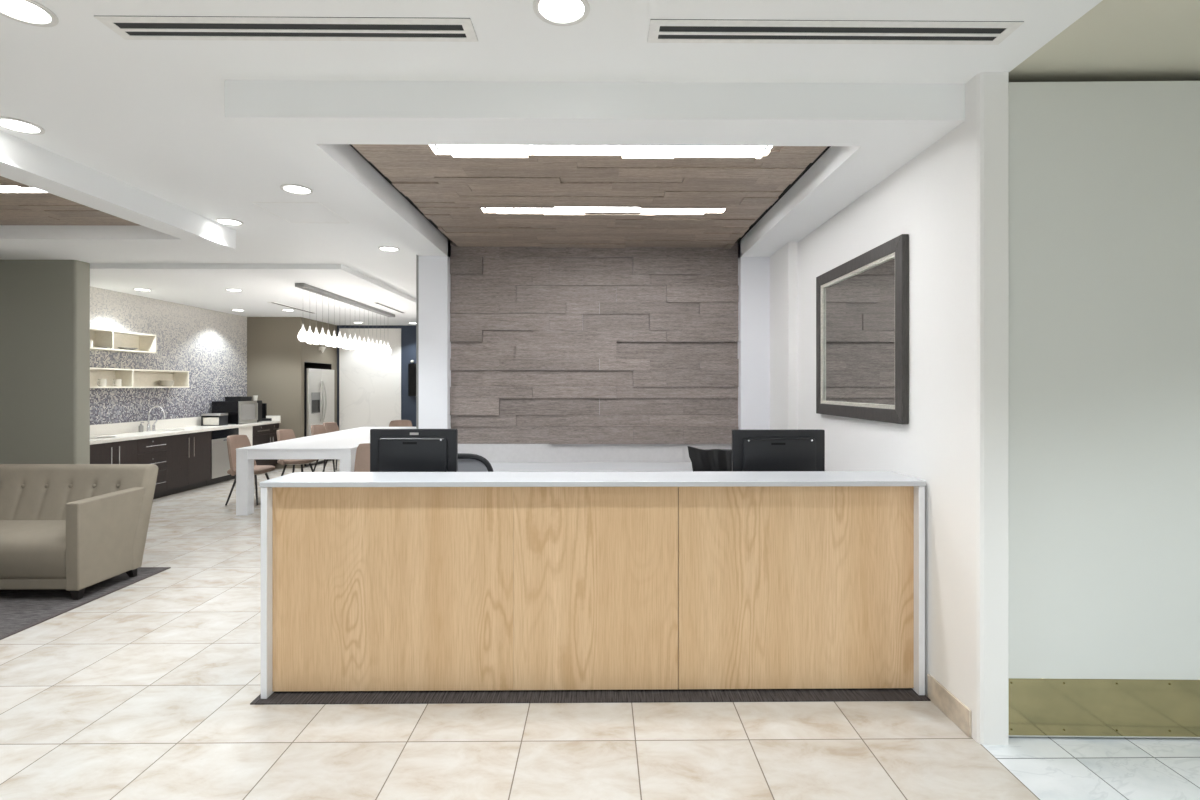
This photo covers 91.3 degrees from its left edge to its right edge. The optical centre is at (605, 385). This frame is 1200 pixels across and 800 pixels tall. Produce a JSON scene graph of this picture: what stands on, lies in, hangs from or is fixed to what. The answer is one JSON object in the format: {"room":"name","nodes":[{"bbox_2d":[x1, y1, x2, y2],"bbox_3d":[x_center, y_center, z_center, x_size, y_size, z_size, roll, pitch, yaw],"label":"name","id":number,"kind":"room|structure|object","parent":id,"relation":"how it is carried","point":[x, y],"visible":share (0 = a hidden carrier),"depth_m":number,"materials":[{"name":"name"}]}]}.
{"room":"lobby","nodes":[
{"label":"lobby","id":0,"kind":"room"},
{"bbox_2d":[0,260,89,463],"bbox_3d":[-7.476,0.100,6.588,3.180,3.000,0.185,0,0,-1],"label":"wall partition","id":1,"kind":"structure","parent":0,"point":[45,304],"depth_m":6.51,"materials":[{"name":"grey paint"}]},
{"bbox_2d":[90,286,246,424],"bbox_3d":[-7.041,0.130,9.037,0.200,2.940,4.705,0,0,-1],"label":"wall","id":2,"kind":"structure","parent":0,"point":[211,345],"depth_m":9.36,"materials":[{"name":"tile"}]},
{"bbox_2d":[90,327,155,352],"bbox_3d":[-6.803,-0.623,7.784,0.249,0.275,1.902,0,0,-1],"label":"wall shelf","id":3,"kind":"object","parent":2,"relation":"attached to","point":[145,343],"visible":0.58,"depth_m":8.32,"materials":[{"name":"white wood"}]},
{"bbox_2d":[118,347,137,349],"bbox_3d":[-6.794,-0.524,8.345,0.232,0.034,0.232,0,0,-1],"label":"dish","id":4,"kind":"object","parent":3,"relation":"on","point":[125,348],"visible":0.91,"depth_m":8.28,"materials":[{"name":"white ceramic"}]},
{"bbox_2d":[90,367,188,387],"bbox_3d":[-6.806,-0.107,8.129,0.249,0.270,2.593,0,0,-1],"label":"wall shelf","id":5,"kind":"object","parent":2,"relation":"attached to","point":[131,378],"visible":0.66,"depth_m":8.64,"materials":[{"name":"white wood"}]},
{"bbox_2d":[97,379,106,385],"bbox_3d":[-6.767,-0.044,7.868,0.089,0.100,0.122,0,0,28],"label":"mug","id":6,"kind":"object","parent":5,"relation":"on","point":[100,382],"visible":0.91,"depth_m":7.85,"materials":[{"name":"white ceramic"}]},
{"bbox_2d":[112,379,121,385],"bbox_3d":[-6.769,-0.044,8.113,0.089,0.100,0.122,0,0,28],"label":"mug","id":7,"kind":"object","parent":5,"relation":"on","point":[116,382],"visible":0.94,"depth_m":8.09,"materials":[{"name":"white ceramic"}]},
{"bbox_2d":[90,263,415,324],"bbox_3d":[-6.084,-1.370,9.870,6.030,0.060,6.340,0,0,-1],"label":"ceiling","id":8,"kind":"structure","parent":0,"point":[204,286],"depth_m":7.99,"materials":[{"name":"white paint"}]},
{"bbox_2d":[133,288,151,290],"bbox_3d":[-6.432,-1.336,8.143,0.210,0.008,0.210,0,0,-1],"label":"recessed light","id":9,"kind":"object","parent":8,"relation":"in","point":[138,289],"visible":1,"depth_m":8.12,"materials":[{"name":"white"}]},
{"bbox_2d":[225,289,242,291],"bbox_3d":[-5.180,-1.336,8.177,0.210,0.008,0.210,0,0,-1],"label":"recessed light","id":10,"kind":"object","parent":8,"relation":"in","point":[236,290],"visible":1,"depth_m":8.20,"materials":[{"name":"white"}]},
{"bbox_2d":[268,302,317,313],"bbox_3d":[-5.357,-1.337,10.092,0.100,0.006,1.456,0,0,-1],"label":"ceiling vent","id":11,"kind":"object","parent":8,"relation":"in","point":[268,302],"visible":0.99,"depth_m":10.00,"materials":[{"name":"grey metal"}]},
{"bbox_2d":[295,283,394,354],"bbox_3d":[-3.996,-0.952,9.319,0.128,0.774,3.395,0,0,-1],"label":"pendant light","id":12,"kind":"object","parent":8,"relation":"hanging from","point":[304,286],"visible":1,"depth_m":8.77,"materials":[{"name":"glass"}]},
{"bbox_2d":[372,302,405,312],"bbox_3d":[-3.694,-1.337,10.070,0.100,0.006,1.411,0,0,-1],"label":"ceiling vent","id":13,"kind":"object","parent":8,"relation":"in","point":[377,303],"visible":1,"depth_m":9.97,"materials":[{"name":"white metal"}]},
{"bbox_2d":[247,317,336,363],"bbox_3d":[-6.551,-0.908,12.230,1.242,0.865,1.670,0,0,-1],"label":"wall","id":14,"kind":"structure","parent":0,"point":[269,339],"depth_m":11.40,"materials":[{"name":"brown paint"}]},
{"bbox_2d":[247,362,336,467],"bbox_3d":[-6.551,0.562,12.230,1.242,2.075,1.670,0,0,-1],"label":"wall","id":15,"kind":"structure","parent":0,"point":[280,385],"depth_m":11.40,"materials":[{"name":"brown paint"}]},
{"bbox_2d":[304,362,330,369],"bbox_3d":[-6.355,0.562,12.109,0.847,2.075,1.168,0,0,-1],"label":"trim","id":16,"kind":"structure","parent":15,"relation":"attached to","point":[312,365],"depth_m":12.69,"materials":[{"name":"black metal"}]},
{"bbox_2d":[337,325,415,427],"bbox_3d":[-3.635,0.100,13.069,4.608,3.000,0.150,0,0,-1],"label":"wall","id":17,"kind":"structure","parent":0,"point":[408,332],"depth_m":12.99,"materials":[{"name":"paint"}]},
{"bbox_2d":[339,328,400,430],"bbox_3d":[-5.202,0.154,12.963,1.354,2.851,0.029,0,0,-1],"label":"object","id":18,"kind":"structure","parent":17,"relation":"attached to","point":[369,383],"depth_m":12.95,"materials":[{"name":"white paint"}]},
{"bbox_2d":[408,360,415,395],"bbox_3d":[-4.126,-0.176,12.955,0.468,0.795,0.068,0,0,-1],"label":"display screen","id":19,"kind":"object","parent":17,"relation":"attached to","point":[411,366],"visible":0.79,"depth_m":12.94,"materials":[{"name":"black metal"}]},
{"bbox_2d":[418,239,769,429],"bbox_3d":[-0.109,0.100,5.784,3.331,3.000,0.430,0,0,-1],"label":"wall","id":20,"kind":"structure","parent":0,"point":[434,276],"depth_m":5.58,"materials":[{"name":"white paint"}]},
{"bbox_2d":[416,255,417,428],"bbox_3d":[-1.784,0.102,5.569,0.021,2.995,0.026,0,0,-1],"label":"trim","id":21,"kind":"structure","parent":20,"relation":"attached to","point":[416,255],"depth_m":5.56,"materials":[{"name":"grey metal"}]},
{"bbox_2d":[349,144,830,242],"bbox_3d":[-0.096,-1.395,4.339,2.783,0.009,2.680,0,0,-1],"label":"trim","id":22,"kind":"structure","parent":20,"relation":"attached to","point":[808,167],"depth_m":4.22,"materials":[{"name":"black metal"}]},
{"bbox_2d":[450,242,738,443],"bbox_3d":[-0.109,-0.481,5.685,2.783,2.082,0.048,0,0,-1],"label":"panelling","id":23,"kind":"object","parent":20,"relation":"attached to","point":[529,336],"visible":0.94,"depth_m":5.68,"materials":[{"name":"grey wood"}]},
{"bbox_2d":[458,444,731,461],"bbox_3d":[-0.109,0.931,5.701,2.782,0.739,0.016,0,0,-1],"label":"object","id":24,"kind":"structure","parent":20,"relation":"attached to","point":[491,452],"depth_m":5.69,"materials":[{"name":"grey laminate"}]},
{"bbox_2d":[0,459,1199,799],"bbox_3d":[-2.046,1.650,4.580,14.000,0.100,17.200,0,0,-1],"label":"floor","id":25,"kind":"structure","parent":0,"point":[145,689],"depth_m":2.66,"materials":[{"name":"tile"}]},
{"bbox_2d":[0,567,170,639],"bbox_3d":[-5.674,1.596,3.643,3.725,0.008,2.998,0,0,-1],"label":"area rug","id":26,"kind":"object","parent":25,"relation":"on","point":[20,610],"visible":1,"depth_m":4.36,"materials":[{"name":"grey carpet"}]},
{"bbox_2d":[0,464,158,599],"bbox_3d":[-5.025,1.134,4.726,2.255,0.916,0.808,0,0,-1],"label":"sofa","id":27,"kind":"object","parent":26,"relation":"on","point":[74,528],"visible":1,"depth_m":4.71,"materials":[{"name":"fabric"}]},
{"bbox_2d":[0,520,65,577],"bbox_3d":[-4.996,1.270,4.609,1.988,0.319,0.553,0,0,-1],"label":"seat cushion","id":28,"kind":"object","parent":27,"relation":"on","point":[28,548],"depth_m":4.35,"materials":[{"name":"fabric"}]},
{"bbox_2d":[90,439,136,463],"bbox_3d":[-6.588,1.157,7.491,0.670,0.885,0.828,0,0,-1],"label":"base cabinet","id":29,"kind":"object","parent":25,"relation":"on","point":[120,452],"visible":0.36,"depth_m":7.53,"materials":[{"name":"brown laminate"}]},
{"bbox_2d":[137,436,166,498],"bbox_3d":[-6.595,1.157,8.175,0.670,0.885,0.535,0,0,-1],"label":"base cabinet","id":30,"kind":"object","parent":25,"relation":"on","point":[153,450],"visible":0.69,"depth_m":8.27,"materials":[{"name":"brown laminate"}]},
{"bbox_2d":[161,431,210,496],"bbox_3d":[-6.603,1.157,8.927,0.670,0.885,0.966,0,0,-1],"label":"base cabinet","id":31,"kind":"object","parent":25,"relation":"on","point":[188,455],"visible":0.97,"depth_m":8.87,"materials":[{"name":"brown laminate"}]},
{"bbox_2d":[206,428,238,485],"bbox_3d":[-6.632,1.157,9.766,0.628,0.885,0.701,0,0,-1],"label":"dishwasher","id":32,"kind":"object","parent":25,"relation":"on","point":[220,464],"visible":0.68,"depth_m":9.62,"materials":[{"name":"silver metal"}]},
{"bbox_2d":[234,426,252,478],"bbox_3d":[-6.643,1.157,10.321,0.618,0.885,0.406,0,0,-1],"label":"base cabinet","id":33,"kind":"object","parent":25,"relation":"on","point":[248,431],"visible":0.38,"depth_m":10.40,"materials":[{"name":"white laminate"}]},
{"bbox_2d":[225,435,274,504],"bbox_3d":[-4.917,1.142,8.101,0.519,0.924,0.548,0,0,-1],"label":"dining chair","id":34,"kind":"object","parent":25,"relation":"on","point":[234,442],"visible":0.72,"depth_m":8.03,"materials":[{"name":"beige fabric"}]},
{"bbox_2d":[253,423,279,465],"bbox_3d":[-6.623,1.157,10.958,0.670,0.885,0.863,0,0,-1],"label":"base cabinet","id":35,"kind":"object","parent":25,"relation":"on","point":[262,434],"visible":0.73,"depth_m":10.93,"materials":[{"name":"brown laminate"}]},
{"bbox_2d":[90,416,280,444],"bbox_3d":[-6.615,0.620,9.063,0.648,0.189,4.658,0,0,-1],"label":"countertop","id":36,"kind":"structure","parent":35,"relation":"on","point":[113,432],"depth_m":8.69,"materials":[{"name":"stone"}]},
{"bbox_2d":[138,422,143,431],"bbox_3d":[-6.801,0.602,8.595,0.070,0.146,0.058,0,0,-1],"label":"soap dispenser","id":37,"kind":"object","parent":36,"relation":"on","point":[140,427],"visible":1,"depth_m":8.57,"materials":[{"name":"silver metal"}]},
{"bbox_2d":[146,406,164,431],"bbox_3d":[-6.694,0.484,8.771,0.248,0.383,0.178,0,0,-1],"label":"faucet","id":38,"kind":"object","parent":36,"relation":"on","point":[151,408],"visible":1,"depth_m":8.71,"materials":[{"name":"silver metal"}]},
{"bbox_2d":[201,413,227,425],"bbox_3d":[-6.701,0.573,10.053,0.320,0.205,0.229,0,0,-1],"label":"napkin dispenser","id":39,"kind":"object","parent":36,"relation":"on","point":[207,419],"visible":1,"depth_m":9.96,"materials":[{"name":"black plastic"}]},
{"bbox_2d":[212,400,261,423],"bbox_3d":[-6.658,0.472,10.650,0.519,0.406,0.702,0,0,-1],"label":"microwave","id":40,"kind":"object","parent":36,"relation":"on","point":[239,412],"visible":0.91,"depth_m":10.34,"materials":[{"name":"metal"}]},
{"bbox_2d":[225,396,251,400],"bbox_3d":[-6.677,0.231,10.670,0.300,0.075,0.330,0,0,-1],"label":"tray","id":41,"kind":"object","parent":40,"relation":"on","point":[236,398],"visible":0.96,"depth_m":10.51,"materials":[{"name":"black plastic"}]},
{"bbox_2d":[262,403,271,420],"bbox_3d":[-6.583,0.471,11.509,0.305,0.408,0.300,0,0,-1],"label":"coffee maker","id":42,"kind":"object","parent":36,"relation":"on","point":[264,405],"visible":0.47,"depth_m":11.36,"materials":[{"name":"black plastic"}]},
{"bbox_2d":[277,429,317,475],"bbox_3d":[-4.843,1.142,9.172,0.519,0.924,0.548,0,0,-1],"label":"dining chair","id":43,"kind":"object","parent":25,"relation":"on","point":[282,434],"visible":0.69,"depth_m":9.04,"materials":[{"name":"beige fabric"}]},
{"bbox_2d":[304,368,333,465],"bbox_3d":[-6.199,0.616,12.112,0.830,1.928,1.119,0,0,-1],"label":"refrigerator","id":44,"kind":"object","parent":25,"relation":"on","point":[318,383],"visible":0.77,"depth_m":11.91,"materials":[{"name":"silver metal"}]},
{"bbox_2d":[311,425,334,471],"bbox_3d":[-4.853,1.142,10.232,0.519,0.924,0.548,0,0,-1],"label":"dining chair","id":45,"kind":"object","parent":25,"relation":"on","point":[315,429],"visible":0.23,"depth_m":10.28,"materials":[{"name":"beige fabric"}]},
{"bbox_2d":[236,427,415,514],"bbox_3d":[-3.884,1.187,9.212,1.418,0.826,3.900,0,0,-1],"label":"table","id":46,"kind":"object","parent":25,"relation":"on","point":[342,445],"visible":0.56,"depth_m":7.28,"materials":[{"name":"white laminate"}]},
{"bbox_2d":[322,422,338,471],"bbox_3d":[-4.980,1.142,10.934,0.519,0.924,0.548,0,0,5],"label":"dining chair","id":47,"kind":"object","parent":25,"relation":"on","point":[329,426],"visible":0.17,"depth_m":11.05,"materials":[{"name":"beige fabric"}]},
{"bbox_2d":[354,443,369,471],"bbox_3d":[-2.804,1.142,7.223,0.548,0.924,0.519,0,0,-16],"label":"dining chair","id":48,"kind":"object","parent":25,"relation":"on","point":[362,459],"visible":0.2,"depth_m":6.99,"materials":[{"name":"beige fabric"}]},
{"bbox_2d":[389,420,411,426],"bbox_3d":[-4.086,1.142,11.540,0.548,0.924,0.519,0,0,-1],"label":"dining chair","id":49,"kind":"object","parent":25,"relation":"on","point":[395,423],"visible":0.16,"depth_m":11.74,"materials":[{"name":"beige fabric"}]},
{"bbox_2d":[250,688,930,704],"bbox_3d":[-0.082,1.597,4.327,3.437,0.006,2.725,0,0,-1],"label":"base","id":50,"kind":"object","parent":25,"relation":"on","point":[883,694],"visible":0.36,"depth_m":3.01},
{"bbox_2d":[458,453,493,471],"bbox_3d":[-1.086,1.043,4.117,0.670,1.101,0.603,0,0,-1],"label":"office chair","id":51,"kind":"object","parent":50,"relation":"on","point":[467,462],"visible":0.04,"depth_m":4.31,"materials":[{"name":"black plastic"}]},
{"bbox_2d":[489,462,692,471],"bbox_3d":[-0.106,1.167,5.403,2.724,0.854,0.577,0,0,-1],"label":"credenza","id":52,"kind":"object","parent":50,"relation":"on","point":[497,466],"visible":0.02,"depth_m":5.40,"materials":[{"name":"white stone"}]},
{"bbox_2d":[260,471,925,698],"bbox_3d":[-0.062,1.042,3.526,3.411,1.105,1.047,0,0,-1],"label":"reception desk","id":53,"kind":"object","parent":50,"relation":"on","point":[371,581],"visible":1,"depth_m":3.06,"materials":[{"name":"beige wood"}]},
{"bbox_2d":[370,429,457,471],"bbox_3d":[-1.217,0.563,3.708,0.551,0.583,0.200,0,0,1],"label":"monitor","id":54,"kind":"object","parent":53,"relation":"on","point":[391,450],"visible":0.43,"depth_m":3.68,"materials":[{"name":"black plastic"}]},
{"bbox_2d":[260,471,925,486],"bbox_3d":[-0.059,0.502,3.179,3.411,0.027,0.352,0,0,-1],"label":"countertop","id":55,"kind":"structure","parent":53,"relation":"on","point":[697,478],"depth_m":3.07,"materials":[{"name":"white stone"}]},
{"bbox_2d":[732,429,824,470],"bbox_3d":[1.099,0.567,3.731,0.590,0.577,0.200,0,0,-2],"label":"monitor","id":56,"kind":"object","parent":53,"relation":"on","point":[784,449],"visible":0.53,"depth_m":3.71,"materials":[{"name":"black plastic"}]},
{"bbox_2d":[687,446,731,471],"bbox_3d":[0.878,1.018,4.137,0.659,1.150,0.606,0,0,3],"label":"office chair","id":57,"kind":"object","parent":50,"relation":"on","point":[701,459],"visible":0.11,"depth_m":4.34,"materials":[{"name":"black plastic"}]},
{"bbox_2d":[0,0,1199,298],"bbox_3d":[-2.046,-1.515,4.580,14.000,0.230,17.200,0,0,-1],"label":"ceiling","id":58,"kind":"structure","parent":0,"point":[148,116],"depth_m":2.57,"materials":[{"name":"white paint"}]},
{"bbox_2d":[0,116,44,134],"bbox_3d":[-3.152,-1.396,3.149,0.210,0.008,0.210,0,0,-1],"label":"recessed light","id":59,"kind":"object","parent":58,"relation":"in","point":[13,124],"visible":1,"depth_m":3.16,"materials":[{"name":"white"}]},
{"bbox_2d":[0,0,58,26],"bbox_3d":[-2.170,-1.396,2.174,0.210,0.008,0.210,0,0,-1],"label":"recessed light","id":60,"kind":"object","parent":58,"relation":"in","point":[30,12],"visible":1,"depth_m":2.19,"materials":[{"name":"white"}]},
{"bbox_2d":[0,130,235,248],"bbox_3d":[-5.130,-1.315,3.959,3.620,0.170,2.620,0,0,-1],"label":"ceiling","id":61,"kind":"structure","parent":58,"relation":"attached to","point":[165,224],"depth_m":4.43,"materials":[{"name":"white paint"}]},
{"bbox_2d":[0,176,141,225],"bbox_3d":[-4.995,-1.345,3.930,2.889,0.031,1.959,0,0,-1],"label":"panelling","id":62,"kind":"object","parent":61,"relation":"attached to","point":[16,208],"visible":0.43,"depth_m":4.51,"materials":[{"name":"brown wood"}]},
{"bbox_2d":[0,186,44,191],"bbox_3d":[-4.950,-1.365,4.017,2.200,0.046,0.197,0,0,-1],"label":"ceiling light","id":63,"kind":"object","parent":62,"relation":"attached to","point":[2,188],"visible":0.23,"depth_m":4.02,"materials":[{"name":"white"}]},
{"bbox_2d":[215,218,243,225],"bbox_3d":[-3.205,-1.396,4.996,0.210,0.008,0.210,0,0,-1],"label":"recessed light","id":64,"kind":"object","parent":58,"relation":"in","point":[226,221],"visible":1,"depth_m":4.98,"materials":[{"name":"white"}]},
{"bbox_2d":[94,16,477,41],"bbox_3d":[-1.227,-1.398,2.299,1.420,0.004,0.147,0,0,-1],"label":"ceiling vent","id":65,"kind":"object","parent":58,"relation":"in","point":[127,27],"visible":1,"depth_m":2.30,"materials":[{"name":"white metal"}]},
{"bbox_2d":[280,184,312,194],"bbox_3d":[-2.195,-1.396,4.172,0.210,0.008,0.210,0,0,-1],"label":"recessed light","id":66,"kind":"object","parent":58,"relation":"in","point":[290,188],"visible":1,"depth_m":4.17,"materials":[{"name":"white"}]},
{"bbox_2d":[378,246,399,251],"bbox_3d":[-2.208,-1.396,5.977,0.210,0.008,0.210,0,0,-1],"label":"recessed light","id":67,"kind":"object","parent":58,"relation":"in","point":[383,248],"visible":1,"depth_m":5.96,"materials":[{"name":"white"}]},
{"bbox_2d":[533,0,589,25],"bbox_3d":[-0.164,-1.396,2.168,0.210,0.008,0.210,0,0,-1],"label":"recessed light","id":68,"kind":"object","parent":58,"relation":"in","point":[553,12],"visible":1,"depth_m":2.19,"materials":[{"name":"white"}]},
{"bbox_2d":[225,80,964,257],"bbox_3d":[-0.056,-1.315,4.356,3.409,0.170,3.307,0,0,-1],"label":"ceiling","id":69,"kind":"structure","parent":58,"relation":"attached to","point":[872,130],"depth_m":2.76,"materials":[{"name":"white paint"}]},
{"bbox_2d":[351,144,827,248],"bbox_3d":[-0.096,-1.345,4.339,2.633,0.031,2.679,0,0,-1],"label":"panelling","id":70,"kind":"object","parent":69,"relation":"attached to","point":[452,191],"visible":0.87,"depth_m":4.05,"materials":[{"name":"beige wood"}]},
{"bbox_2d":[431,145,771,155],"bbox_3d":[-0.023,-1.365,3.336,1.930,0.046,0.197,0,0,-1],"label":"ceiling light","id":71,"kind":"object","parent":70,"relation":"attached to","point":[455,149],"visible":0.41,"depth_m":3.35,"materials":[{"name":"white plastic"}]},
{"bbox_2d":[482,207,724,213],"bbox_3d":[-0.018,-1.365,4.499,1.865,0.046,0.182,0,0,-1],"label":"ceiling light","id":72,"kind":"object","parent":70,"relation":"attached to","point":[556,209],"visible":0.57,"depth_m":4.50,"materials":[{"name":"white"}]},
{"bbox_2d":[647,19,1023,44],"bbox_3d":[0.887,-1.398,2.321,1.436,0.004,0.147,0,0,-1],"label":"ceiling vent","id":73,"kind":"object","parent":58,"relation":"in","point":[660,30],"visible":1,"depth_m":2.31,"materials":[{"name":"white metal"}]},
{"bbox_2d":[770,72,1008,744],"bbox_3d":[1.675,0.100,4.417,0.211,3.000,3.600,0,0,-1],"label":"wall","id":74,"kind":"structure","parent":0,"point":[951,199],"depth_m":2.83,"materials":[{"name":"white paint"}]},
{"bbox_2d":[816,234,908,423],"bbox_3d":[1.633,-0.311,3.852,0.039,1.042,1.278,0,0,-1],"label":"wall mirror","id":75,"kind":"object","parent":74,"relation":"attached to","point":[862,303],"visible":1,"depth_m":3.69,"materials":[{"name":"grey mirror"}]},
{"bbox_2d":[824,257,894,406],"bbox_3d":[1.643,-0.311,3.852,0.010,0.862,1.098,0,0,-1],"label":"mirror glass","id":76,"kind":"object","parent":75,"relation":"attached to","point":[859,303],"depth_m":3.76,"materials":[{"name":"grey mirror"}]},
{"bbox_2d":[927,674,971,736],"bbox_3d":[1.658,1.539,2.843,0.012,0.122,0.343,0,0,-1],"label":"baseboard","id":77,"kind":"structure","parent":74,"relation":"attached to","point":[952,707],"depth_m":2.81,"materials":[{"name":"stone"}]},
{"bbox_2d":[1009,81,1199,737],"bbox_3d":[2.557,0.106,2.667,1.511,2.965,0.052,0,0,1],"label":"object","id":78,"kind":"structure","parent":74,"relation":"in","point":[1104,176],"depth_m":2.65,"materials":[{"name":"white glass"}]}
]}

